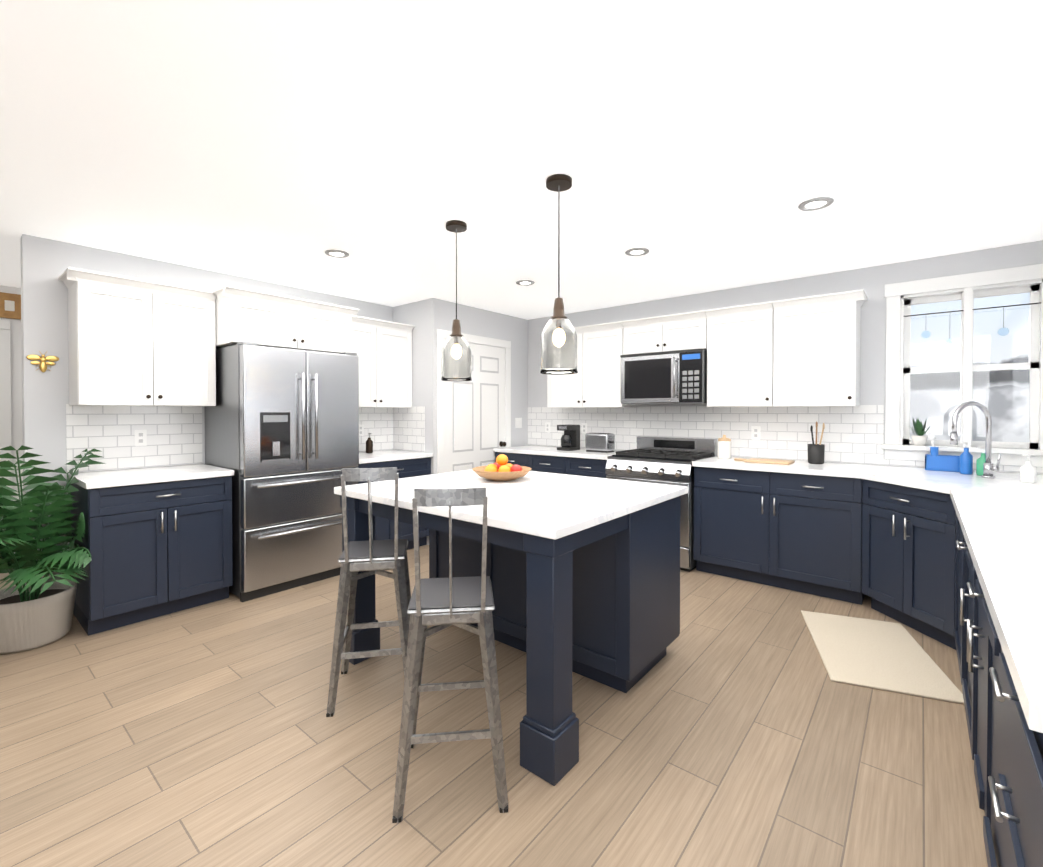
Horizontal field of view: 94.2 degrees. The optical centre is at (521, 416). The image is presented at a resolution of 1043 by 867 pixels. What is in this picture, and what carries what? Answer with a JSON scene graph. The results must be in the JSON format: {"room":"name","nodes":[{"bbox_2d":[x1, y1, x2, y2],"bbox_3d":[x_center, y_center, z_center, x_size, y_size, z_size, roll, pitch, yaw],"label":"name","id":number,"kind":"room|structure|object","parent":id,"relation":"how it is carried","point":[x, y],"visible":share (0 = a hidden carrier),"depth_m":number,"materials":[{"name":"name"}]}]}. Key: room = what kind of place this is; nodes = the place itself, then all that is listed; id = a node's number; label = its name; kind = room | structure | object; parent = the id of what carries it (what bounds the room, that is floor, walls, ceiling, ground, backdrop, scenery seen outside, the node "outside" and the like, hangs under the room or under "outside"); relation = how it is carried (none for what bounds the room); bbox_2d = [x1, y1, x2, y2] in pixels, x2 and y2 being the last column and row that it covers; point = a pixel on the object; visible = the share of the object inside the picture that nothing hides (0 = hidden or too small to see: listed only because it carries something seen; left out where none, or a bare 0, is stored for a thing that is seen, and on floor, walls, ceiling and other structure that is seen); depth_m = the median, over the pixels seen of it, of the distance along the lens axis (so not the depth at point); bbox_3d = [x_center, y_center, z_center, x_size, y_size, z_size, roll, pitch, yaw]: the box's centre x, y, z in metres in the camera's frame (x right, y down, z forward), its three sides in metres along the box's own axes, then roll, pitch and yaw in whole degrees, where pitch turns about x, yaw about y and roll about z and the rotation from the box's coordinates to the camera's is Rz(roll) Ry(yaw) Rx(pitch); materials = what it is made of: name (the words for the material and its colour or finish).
{"room":"kitchen","nodes":[
{"label":"kitchen","id":0,"kind":"room"},
{"bbox_2d":[0,285,22,552],"bbox_3d":[-4.278,0.056,4.668,0.120,2.420,7.600,1,1,40],"label":"wall","id":1,"kind":"structure","parent":0,"point":[16,385],"depth_m":4.31,"materials":[{"name":"white paint"}]},
{"bbox_2d":[0,319,11,529],"bbox_3d":[-4.813,0.216,3.861,0.082,2.119,1.038,1,1,40],"label":"hall door","id":2,"kind":"structure","parent":1,"relation":"in","point":[5,393],"depth_m":4.24,"materials":[{"name":"white wood"}]},
{"bbox_2d":[0,292,20,319],"bbox_3d":[-4.763,-0.971,3.955,0.021,0.220,1.200,1,1,40],"label":"sign","id":3,"kind":"object","parent":1,"relation":"attached to","point":[10,305],"visible":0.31,"depth_m":4.26,"materials":[{"name":"brown wood"}]},
{"bbox_2d":[20,234,392,583],"bbox_3d":[-2.238,0.062,4.145,0.132,2.420,2.832,1,1,40],"label":"wall","id":4,"kind":"structure","parent":0,"point":[58,431],"depth_m":3.27,"materials":[{"name":"grey paint"}]},
{"bbox_2d":[26,351,58,371],"bbox_3d":[-3.035,-0.348,3.072,0.020,0.134,0.150,1,1,40],"label":"decor","id":5,"kind":"object","parent":4,"relation":"attached to","point":[43,359],"visible":1,"depth_m":3.07,"materials":[{"name":"gold metal"}]},
{"bbox_2d":[58,267,216,405],"bbox_3d":[-2.596,-0.486,3.324,0.372,0.825,0.798,1,1,40],"label":"upper cabinet","id":6,"kind":"object","parent":4,"relation":"attached to","point":[135,342],"visible":1,"depth_m":3.19,"materials":[{"name":"white wood"}]},
{"bbox_2d":[212,285,358,353],"bbox_3d":[-1.940,-0.715,3.904,0.642,0.380,1.014,1,1,40],"label":"upper cabinet","id":7,"kind":"object","parent":4,"relation":"attached to","point":[262,318],"visible":0.92,"depth_m":3.63,"materials":[{"name":"white wood"}]},
{"bbox_2d":[351,316,414,407],"bbox_3d":[-1.480,-0.501,4.674,0.372,0.825,0.833,1,1,40],"label":"upper cabinet","id":8,"kind":"object","parent":4,"relation":"attached to","point":[382,349],"visible":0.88,"depth_m":4.65,"materials":[{"name":"white wood"}]},
{"bbox_2d":[393,298,527,544],"bbox_3d":[-0.638,0.047,5.479,0.659,2.420,1.474,1,1,40],"label":"wall","id":9,"kind":"structure","parent":0,"point":[415,427],"depth_m":4.94,"materials":[{"name":"grey paint"}]},
{"bbox_2d":[437,329,510,473],"bbox_3d":[-0.452,0.202,5.135,0.082,2.119,1.088,1,1,40],"label":"pantry door","id":10,"kind":"structure","parent":9,"relation":"in","point":[473,422],"depth_m":5.14,"materials":[{"name":"white wood"}]},
{"bbox_2d":[0,545,987,866],"bbox_3d":[-1.581,1.317,2.376,7.215,0.050,7.720,1,1,40],"label":"floor","id":11,"kind":"structure","parent":0,"point":[736,725],"depth_m":1.86,"materials":[{"name":"brown wood"}]},
{"bbox_2d":[0,445,105,653],"bbox_3d":[-2.794,0.719,2.642,0.888,1.138,0.927,1,1,40],"label":"palm plant","id":12,"kind":"object","parent":11,"relation":"on","point":[34,613],"visible":1,"depth_m":2.67,"materials":[{"name":"green plant"}]},
{"bbox_2d":[68,464,233,635],"bbox_3d":[-2.478,0.827,3.263,0.650,0.910,0.773,1,1,40],"label":"base cabinet","id":13,"kind":"object","parent":11,"relation":"on","point":[156,542],"visible":1,"depth_m":3.04,"materials":[{"name":"blue paint"}]},
{"bbox_2d":[205,342,358,601],"bbox_3d":[-1.877,0.378,3.863,0.801,1.795,0.888,1,1,40],"label":"refrigerator","id":14,"kind":"object","parent":11,"relation":"on","point":[282,433],"visible":0.81,"depth_m":3.54,"materials":[{"name":"metal"}]},
{"bbox_2d":[326,467,410,716],"bbox_3d":[-0.686,0.757,2.264,0.376,1.074,0.442,0,1,-10],"label":"stool","id":15,"kind":"object","parent":11,"relation":"on","point":[371,556],"visible":0.9,"depth_m":2.16,"materials":[{"name":"grey metal"}]},
{"bbox_2d":[358,450,432,549],"bbox_3d":[-1.374,0.812,4.598,0.650,0.910,0.841,1,1,40],"label":"base cabinet","id":16,"kind":"object","parent":11,"relation":"on","point":[407,464],"visible":0.35,"depth_m":4.49,"materials":[{"name":"blue paint"}]},
{"bbox_2d":[366,433,372,452],"bbox_3d":[-1.482,0.257,4.721,0.074,0.195,0.068,1,1,40],"label":"soap dispenser","id":17,"kind":"object","parent":16,"relation":"on","point":[369,445],"visible":1,"depth_m":4.70,"materials":[{"name":"brown glass"}]},
{"bbox_2d":[392,487,507,822],"bbox_3d":[-0.245,0.763,1.716,0.376,1.074,0.442,0,1,-6],"label":"stool","id":18,"kind":"object","parent":11,"relation":"on","point":[444,603],"visible":1,"depth_m":1.61,"materials":[{"name":"grey metal"}]},
{"bbox_2d":[340,493,686,785],"bbox_3d":[-0.043,0.853,2.628,1.436,0.872,1.242,1,1,40],"label":"kitchen island","id":19,"kind":"object","parent":11,"relation":"on","point":[583,572],"depth_m":2.27,"materials":[{"name":"blue paint"}]},
{"bbox_2d":[334,469,687,540],"bbox_3d":[-0.053,0.398,2.611,1.460,0.037,1.235,1,1,40],"label":"island countertop","id":20,"kind":"structure","parent":19,"relation":"on","point":[548,506],"depth_m":2.29,"materials":[{"name":"white stone"}]},
{"bbox_2d":[472,454,530,480],"bbox_3d":[-0.117,0.300,2.893,0.356,0.149,0.356,1,1,40],"label":"fruit bowl","id":21,"kind":"object","parent":20,"relation":"on","point":[501,469],"visible":1,"depth_m":2.81,"materials":[{"name":"brown wood"}]},
{"bbox_2d":[495,453,556,472],"bbox_3d":[0.267,0.824,5.290,0.944,0.870,0.616,1,1,40],"label":"base cabinet","id":22,"kind":"object","parent":11,"relation":"on","point":[552,459],"depth_m":5.01,"materials":[{"name":"blue paint"}]},
{"bbox_2d":[557,457,606,477],"bbox_3d":[0.789,0.829,4.859,0.532,0.870,0.616,1,1,40],"label":"base cabinet","id":23,"kind":"object","parent":11,"relation":"on","point":[579,466],"depth_m":4.64,"materials":[{"name":"blue paint"}]},
{"bbox_2d":[493,445,623,460],"bbox_3d":[0.441,0.370,5.126,1.420,0.038,0.642,1,1,40],"label":"countertop","id":24,"kind":"structure","parent":23,"relation":"on","point":[538,451],"depth_m":4.90,"materials":[{"name":"white stone"}]},
{"bbox_2d":[557,424,579,450],"bbox_3d":[0.491,0.218,5.087,0.160,0.265,0.222,1,1,40],"label":"coffee maker","id":25,"kind":"object","parent":24,"relation":"on","point":[570,439],"visible":1,"depth_m":5.03,"materials":[{"name":"black plastic"}]},
{"bbox_2d":[585,433,614,452],"bbox_3d":[0.797,0.259,4.862,0.280,0.188,0.160,1,1,40],"label":"toaster","id":26,"kind":"object","parent":24,"relation":"on","point":[600,442],"visible":1,"depth_m":4.80,"materials":[{"name":"metal"}]},
{"bbox_2d":[606,436,716,571],"bbox_3d":[1.254,0.737,4.388,0.769,1.065,0.747,1,1,40],"label":"range","id":27,"kind":"object","parent":11,"relation":"on","point":[664,460],"visible":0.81,"depth_m":4.18,"materials":[{"name":"metal"}]},
{"bbox_2d":[801,610,963,703],"bbox_3d":[1.923,1.282,2.671,0.540,0.012,0.880,0,1,22],"label":"mat","id":28,"kind":"object","parent":11,"relation":"on","point":[884,655],"visible":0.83,"depth_m":2.57,"materials":[{"name":"beige fabric"}]},
{"bbox_2d":[965,712,975,781],"bbox_3d":[1.719,0.868,1.381,0.616,0.870,0.387,1,1,40],"label":"base cabinet","id":29,"kind":"object","parent":11,"relation":"on","point":[971,720],"depth_m":1.69,"materials":[{"name":"blue paint"}]},
{"bbox_2d":[976,716,987,836],"bbox_3d":[1.493,0.871,1.107,0.616,0.870,0.323,1,1,40],"label":"base cabinet","id":30,"kind":"object","parent":11,"relation":"on","point":[981,725],"depth_m":1.53,"materials":[{"name":"blue paint"}]},
{"bbox_2d":[984,720,1042,866],"bbox_3d":[1.179,0.875,0.728,0.616,0.870,0.661,1,1,40],"label":"base cabinet","id":31,"kind":"object","parent":11,"relation":"on","point":[1013,765],"depth_m":0.98,"materials":[{"name":"blue paint"}]},
{"bbox_2d":[692,456,1042,735],"bbox_3d":[1.500,0.401,2.347,2.196,0.038,3.577,1,1,40],"label":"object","id":32,"kind":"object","parent":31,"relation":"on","point":[971,582],"depth_m":2.90,"materials":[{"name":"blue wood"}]},
{"bbox_2d":[717,435,730,458],"bbox_3d":[1.750,0.258,4.178,0.110,0.205,0.110,1,1,40],"label":"canister","id":33,"kind":"object","parent":32,"relation":"on","point":[723,447],"visible":1,"depth_m":4.13,"materials":[{"name":"white ceramic"}]},
{"bbox_2d":[734,458,794,464],"bbox_3d":[1.928,0.355,3.876,0.420,0.018,0.220,1,1,40],"label":"cutting board","id":34,"kind":"object","parent":32,"relation":"on","point":[769,461],"visible":1,"depth_m":3.82,"materials":[{"name":"brown wood"}]},
{"bbox_2d":[807,421,824,463],"bbox_3d":[2.287,0.201,3.760,0.116,0.328,0.116,1,1,40],"label":"utensil crock","id":35,"kind":"object","parent":32,"relation":"on","point":[816,451],"visible":1,"depth_m":3.72,"materials":[{"name":"black"}]},
{"bbox_2d":[925,433,959,471],"bbox_3d":[2.909,0.244,3.336,0.200,0.251,0.140,1,1,40],"label":"sink caddy","id":36,"kind":"object","parent":32,"relation":"on","point":[935,460],"visible":0.83,"depth_m":3.31,"materials":[{"name":"blue plastic"}]},
{"bbox_2d":[950,401,1001,477],"bbox_3d":[2.761,0.140,2.948,0.235,0.468,0.215,1,1,40],"label":"faucet","id":37,"kind":"object","parent":32,"relation":"on","point":[988,467],"visible":1,"depth_m":2.95,"materials":[{"name":"silver metal"}]},
{"bbox_2d":[1020,454,1035,482],"bbox_3d":[2.898,0.296,2.769,0.063,0.160,0.063,0,1,28],"label":"soap bottle","id":38,"kind":"object","parent":32,"relation":"on","point":[1027,472],"depth_m":2.75,"materials":[{"name":"white plastic"}]},
{"bbox_2d":[0,0,1042,319],"bbox_3d":[-1.581,-1.153,2.349,7.215,0.050,7.720,1,1,40],"label":"ceiling","id":39,"kind":"structure","parent":0,"point":[696,146],"depth_m":1.96,"materials":[{"name":"white paint"}]},
{"bbox_2d":[324,249,348,257],"bbox_3d":[-1.287,-1.134,3.377,0.164,0.010,0.164,1,1,40],"label":"recessed light","id":40,"kind":"object","parent":39,"relation":"in","point":[336,253],"visible":0.98,"depth_m":3.38,"materials":[{"name":"grey"}]},
{"bbox_2d":[441,220,471,380],"bbox_3d":[-0.384,-0.673,2.857,0.182,0.919,0.182,1,1,40],"label":"pendant light","id":41,"kind":"object","parent":39,"relation":"hanging from","point":[456,357],"visible":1,"depth_m":2.80,"materials":[{"name":"clear glass"}]},
{"bbox_2d":[516,280,534,285],"bbox_3d":[0.033,-1.142,4.141,0.164,0.010,0.164,1,1,40],"label":"recessed light","id":42,"kind":"object","parent":39,"relation":"in","point":[525,282],"visible":1,"depth_m":4.14,"materials":[{"name":"grey"}]},
{"bbox_2d":[540,174,577,374],"bbox_3d":[0.179,-0.667,2.314,0.182,0.919,0.182,1,1,40],"label":"pendant light","id":43,"kind":"object","parent":39,"relation":"hanging from","point":[558,346],"visible":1,"depth_m":2.26,"materials":[{"name":"clear glass"}]},
{"bbox_2d":[625,248,648,255],"bbox_3d":[0.798,-1.133,3.341,0.164,0.010,0.164,1,1,40],"label":"recessed light","id":44,"kind":"object","parent":39,"relation":"in","point":[637,251],"visible":0.96,"depth_m":3.33,"materials":[{"name":"grey"}]},
{"bbox_2d":[798,197,833,210],"bbox_3d":[1.560,-1.125,2.568,0.164,0.010,0.164,1,1,40],"label":"recessed light","id":45,"kind":"object","parent":39,"relation":"in","point":[817,203],"visible":0.98,"depth_m":2.56,"materials":[{"name":"grey"}]},
{"bbox_2d":[528,240,1042,522],"bbox_3d":[0.882,0.050,5.249,7.095,2.420,0.131,1,1,40],"label":"wall","id":46,"kind":"structure","parent":0,"point":[854,434],"depth_m":4.07,"materials":[{"name":"grey paint"}]},
{"bbox_2d":[547,321,637,407],"bbox_3d":[0.730,-0.506,5.082,0.905,0.826,0.327,1,1,40],"label":"upper cabinet","id":47,"kind":"object","parent":46,"relation":"attached to","point":[597,382],"depth_m":4.88,"materials":[{"name":"white wood"}]},
{"bbox_2d":[625,309,708,354],"bbox_3d":[1.386,-0.752,4.537,0.790,0.322,0.327,1,1,40],"label":"upper cabinet","id":48,"kind":"object","parent":46,"relation":"attached to","point":[679,331],"depth_m":4.37,"materials":[{"name":"white wood"}]},
{"bbox_2d":[620,349,706,404],"bbox_3d":[1.350,-0.349,4.496,0.775,0.465,0.444,1,1,40],"label":"microwave","id":49,"kind":"object","parent":48,"relation":"attached to","point":[674,377],"visible":1,"depth_m":4.32,"materials":[{"name":"metal"}]},
{"bbox_2d":[706,303,760,406],"bbox_3d":[1.917,-0.495,4.101,0.578,0.826,0.327,1,1,40],"label":"upper cabinet","id":50,"kind":"object","parent":46,"relation":"attached to","point":[734,351],"depth_m":4.02,"materials":[{"name":"white wood"}]},
{"bbox_2d":[761,289,864,406],"bbox_3d":[2.277,-0.492,3.803,0.604,0.826,0.327,1,1,40],"label":"upper cabinet","id":51,"kind":"object","parent":46,"relation":"attached to","point":[799,352],"depth_m":3.67,"materials":[{"name":"white wood"}]},
{"bbox_2d":[881,264,1042,466],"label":"window","id":52,"kind":"structure","parent":46,"relation":"in","point":[901,299],"depth_m":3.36,"materials":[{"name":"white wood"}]},
{"bbox_2d":[909,417,929,445],"bbox_3d":[2.884,0.102,3.512,0.134,0.212,0.118,1,1,40],"label":"potted plant","id":53,"kind":"object","parent":52,"relation":"on","point":[919,438],"visible":0.94,"depth_m":3.49,"materials":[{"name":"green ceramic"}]}
]}

